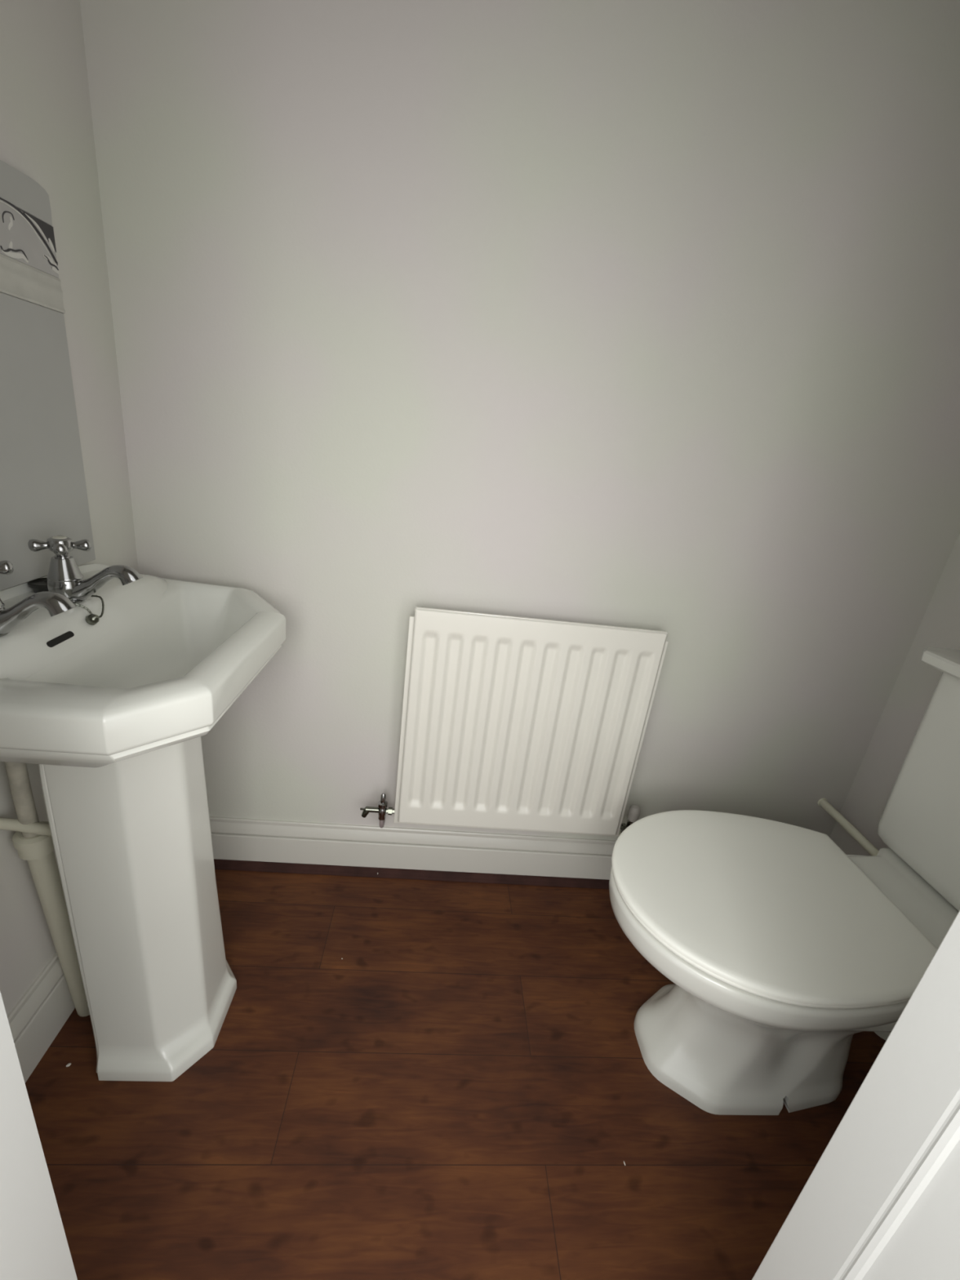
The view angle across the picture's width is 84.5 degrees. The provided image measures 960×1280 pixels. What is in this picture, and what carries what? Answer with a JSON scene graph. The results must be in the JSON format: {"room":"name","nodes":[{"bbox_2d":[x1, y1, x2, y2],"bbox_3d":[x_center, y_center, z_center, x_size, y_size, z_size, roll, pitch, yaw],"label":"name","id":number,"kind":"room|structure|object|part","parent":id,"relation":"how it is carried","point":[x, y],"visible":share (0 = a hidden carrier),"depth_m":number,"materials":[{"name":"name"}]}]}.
{"room":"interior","nodes":[
{"label":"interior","id":0,"kind":"room"},
{"bbox_2d":[0,0,138,1016],"bbox_3d":[-0.701,-0.353,0.504,0.100,2.350,1.026,5,20,-5],"label":"wall","id":1,"kind":"structure","parent":0,"point":[46,135],"depth_m":0.86,"materials":[{"name":"paint"}]},
{"bbox_2d":[7,952,75,1083],"bbox_3d":[-0.779,0.654,0.964,0.018,0.139,0.856,5,20,-5],"label":"baseboard","id":2,"kind":"structure","parent":1,"relation":"attached to","point":[41,1013],"depth_m":0.93,"materials":[{"name":"grey"}]},
{"bbox_2d":[0,160,95,591],"bbox_3d":[-0.656,-0.306,0.603,0.014,0.554,0.573,5,20,-5],"label":"mirror","id":3,"kind":"object","parent":1,"relation":"attached to","point":[43,494],"depth_m":0.78,"materials":[{"name":"grey"}]},
{"bbox_3d":[-0.628,-0.543,0.516,0.012,0.046,0.573,5,20,-5],"label":"panel","id":4,"kind":"part","parent":3,"relation":"part of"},
{"bbox_3d":[-0.634,-0.489,0.535,0.012,0.066,0.572,5,20,-5],"label":"border panel","id":5,"kind":"part","parent":3,"relation":"part of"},
{"bbox_3d":[-0.667,-0.231,0.629,0.012,0.393,0.572,5,20,-5],"label":"panel","id":6,"kind":"part","parent":3,"relation":"part of","materials":[{"name":"grey mirror"}]},
{"bbox_2d":[25,869,885,1279],"bbox_3d":[0.140,1.141,0.243,1.996,0.060,2.846,5,20,-5],"label":"floor","id":7,"kind":"structure","parent":0,"point":[466,1092],"depth_m":0.91,"materials":[{"name":"brown laminate"}]},
{"bbox_2d":[0,761,89,1016],"bbox_3d":[-0.714,0.420,0.894,0.114,0.644,0.095,-2,22,-24],"label":"waste pipework","id":8,"kind":"object","parent":7,"relation":"on","point":[32,839],"visible":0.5,"depth_m":0.85,"materials":[{"name":"beige plastic"}]},
{"bbox_2d":[38,736,236,1081],"bbox_3d":[-0.556,0.427,0.918,0.192,0.648,0.228,5,20,-5],"label":"pedestal","id":9,"kind":"object","parent":7,"relation":"on","point":[131,837],"visible":0.8,"depth_m":0.85,"materials":[{"name":"white ceramic"}]},
{"bbox_2d":[0,564,285,767],"bbox_3d":[-0.535,0.011,0.857,0.360,0.174,0.560,5,20,-5],"label":"basin","id":10,"kind":"object","parent":9,"relation":"on","point":[165,660],"visible":0.96,"depth_m":0.74,"materials":[{"name":"white ceramic"}]},
{"bbox_2d":[0,560,76,636],"bbox_3d":[-0.578,-0.046,0.648,0.140,0.101,0.062,9,20,4],"label":"tap","id":11,"kind":"object","parent":10,"relation":"on","point":[55,603],"visible":1,"depth_m":0.65,"materials":[{"name":"silver metal"}]},
{"bbox_3d":[-0.593,-0.089,0.652,0.027,0.018,0.018,-7,25,-35],"label":"handle arm","id":12,"kind":"part","parent":11,"relation":"part of","materials":[{"name":"silver metal"}]},
{"bbox_3d":[-0.565,-0.031,0.662,0.111,0.067,0.037,5,20,-5],"label":"spout","id":13,"kind":"part","parent":11,"relation":"part of","materials":[{"name":"silver metal"}]},
{"bbox_2d":[27,577,104,625],"bbox_3d":[-0.642,-0.060,0.818,0.138,0.048,0.068,13,21,16],"label":"plug","id":14,"kind":"object","parent":10,"relation":"on","point":[40,584],"visible":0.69,"depth_m":0.81,"materials":[{"name":"black rubber"}]},
{"bbox_3d":[-0.611,-0.048,0.806,0.052,0.025,0.072,18,22,27],"label":"chain","id":15,"kind":"part","parent":14,"relation":"part of","materials":[{"name":"silver metal"}]},
{"bbox_2d":[27,534,142,603],"bbox_3d":[-0.587,-0.100,0.792,0.140,0.101,0.062,9,20,4],"label":"tap","id":16,"kind":"object","parent":10,"relation":"on","point":[64,577],"visible":0.97,"depth_m":0.79,"materials":[{"name":"silver metal"}]},
{"bbox_3d":[-0.640,-0.138,0.769,0.027,0.018,0.018,-7,25,-35],"label":"handle arm","id":17,"kind":"part","parent":16,"relation":"part of","materials":[{"name":"silver metal"}]},
{"bbox_3d":[-0.621,-0.136,0.784,0.032,0.032,0.032,5,20,-5],"label":"cross handle","id":18,"kind":"part","parent":16,"relation":"part of","materials":[{"name":"silver metal"}]},
{"bbox_3d":[-0.607,-0.132,0.765,0.018,0.018,0.027,-7,25,-35],"label":"handle arm","id":19,"kind":"part","parent":16,"relation":"part of","materials":[{"name":"silver metal"}]},
{"bbox_3d":[-0.602,-0.143,0.796,0.027,0.018,0.018,-7,25,-35],"label":"handle arm","id":20,"kind":"part","parent":16,"relation":"part of","materials":[{"name":"silver metal"}]},
{"bbox_3d":[-0.573,-0.084,0.806,0.111,0.067,0.037,5,20,-5],"label":"spout","id":21,"kind":"part","parent":16,"relation":"part of","materials":[{"name":"silver metal"}]},
{"bbox_2d":[608,809,959,1115],"bbox_3d":[0.595,0.649,1.028,0.770,0.431,0.420,5,20,-5],"label":"toilet","id":22,"kind":"object","parent":7,"relation":"on","point":[778,945],"visible":0.92,"depth_m":0.94,"materials":[{"name":"white ceramic"}]},
{"bbox_3d":[0.487,0.455,0.950,0.500,0.012,0.414,5,20,-5],"label":"seat","id":23,"kind":"part","parent":22,"relation":"part of","materials":[{"name":"white plastic"}]},
{"bbox_3d":[0.489,0.443,0.945,0.506,0.013,0.420,5,20,-5],"label":"lid","id":24,"kind":"part","parent":22,"relation":"part of","materials":[{"name":"white plastic"}]},
{"bbox_2d":[874,1031,890,1040],"bbox_3d":[0.905,0.742,1.081,0.196,0.132,0.132,5,20,-5],"label":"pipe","id":25,"kind":"object","parent":22,"relation":"attached to","point":[884,1035],"visible":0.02,"depth_m":1.05,"materials":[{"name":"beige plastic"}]},
{"bbox_2d":[848,848,959,949],"bbox_3d":[0.874,0.508,0.992,0.250,0.035,0.303,5,20,-5],"label":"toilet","id":26,"kind":"object","parent":22,"relation":"attached to","point":[931,913],"depth_m":1.00,"materials":[{"name":"white ceramic"}]},
{"bbox_2d":[876,646,959,911],"bbox_3d":[0.957,0.298,0.919,0.202,0.428,0.480,5,20,-5],"label":"cistern","id":27,"kind":"object","parent":22,"relation":"on","point":[919,820],"visible":1,"depth_m":1.02,"materials":[{"name":"white ceramic"}]},
{"bbox_3d":[0.980,0.113,0.852,0.202,0.031,0.480,5,20,-5],"label":"tank lid","id":28,"kind":"part","parent":27,"relation":"part of","materials":[{"name":"white ceramic"}]},
{"bbox_2d":[80,0,959,839],"bbox_3d":[0.208,-0.461,1.118,1.996,2.350,0.100,5,20,-5],"label":"wall","id":29,"kind":"structure","parent":0,"point":[645,314],"depth_m":1.02,"materials":[{"name":"paint"}]},
{"bbox_2d":[213,858,608,889],"bbox_3d":[0.073,0.653,1.443,1.756,0.018,0.017,5,20,-5],"label":"trim","id":30,"kind":"structure","parent":29,"relation":"attached to","point":[222,864],"depth_m":1.42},
{"bbox_2d":[208,816,616,879],"bbox_3d":[0.080,0.591,1.439,1.796,0.139,0.018,5,20,-5],"label":"baseboard","id":31,"kind":"structure","parent":29,"relation":"attached to","point":[232,838],"depth_m":1.40,"materials":[{"name":"grey"}]},
{"bbox_2d":[393,606,668,835],"bbox_3d":[0.102,0.206,1.262,0.573,0.560,0.084,5,20,-5],"label":"radiator","id":32,"kind":"object","parent":29,"relation":"attached to","point":[509,722],"visible":1,"depth_m":1.21,"materials":[{"name":"white metal"}]},
{"bbox_2d":[360,792,394,827],"bbox_3d":[-0.249,0.420,1.328,0.096,0.118,0.070,5,20,-5],"label":"radiator valve","id":33,"kind":"object","parent":32,"relation":"attached to","point":[382,809],"visible":1,"depth_m":1.29,"materials":[{"name":"silver metal"}]},
{"bbox_3d":[-0.268,0.424,1.302,0.046,0.028,0.016,5,20,-5],"label":"drain spout","id":34,"kind":"part","parent":33,"relation":"part of","materials":[{"name":"silver metal"}]},
{"bbox_3d":[0.137,-0.042,1.136,0.548,0.005,0.008,5,20,-5],"label":"rail","id":35,"kind":"part","parent":32,"relation":"part of","materials":[{"name":"white metal"}]},
{"bbox_2d":[618,804,640,835],"bbox_3d":[0.377,0.475,1.383,0.048,0.134,0.074,5,20,-5],"label":"radiator valve","id":36,"kind":"object","parent":32,"relation":"attached to","point":[634,811],"visible":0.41,"depth_m":1.34,"materials":[{"name":"silver metal"}]},
{"bbox_2d":[817,798,879,855],"bbox_3d":[0.943,0.504,1.274,0.027,0.027,0.360,5,20,-5],"label":"pipe","id":37,"kind":"object","parent":29,"relation":"attached to","point":[839,818],"visible":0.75,"depth_m":1.34,"materials":[{"name":"white plastic"}]},
{"bbox_2d":[829,532,959,855],"bbox_3d":[1.179,-0.177,0.679,0.100,2.350,1.026,5,20,-5],"label":"wall","id":38,"kind":"structure","parent":0,"point":[915,685],"depth_m":1.30,"materials":[{"name":"paint"}]},
{"bbox_3d":[0.262,-0.119,0.197,1.796,2.350,0.158,5,20,-5],"label":"wall","id":39,"kind":"structure","parent":0,"visible":0},
{"bbox_2d":[0,991,77,1279],"bbox_3d":[-0.351,0.098,0.226,0.066,1.779,0.186,5,20,-5],"label":"door","id":40,"kind":"structure","parent":39,"relation":"in","point":[33,1243],"depth_m":0.42,"materials":[{"name":"white"}]},
{"bbox_2d":[751,910,959,1279],"bbox_3d":[0.419,0.171,0.298,0.070,1.779,0.186,5,20,-5],"label":"door","id":41,"kind":"structure","parent":39,"relation":"in","point":[881,1201],"depth_m":0.44,"materials":[{"name":"white"}]}
]}

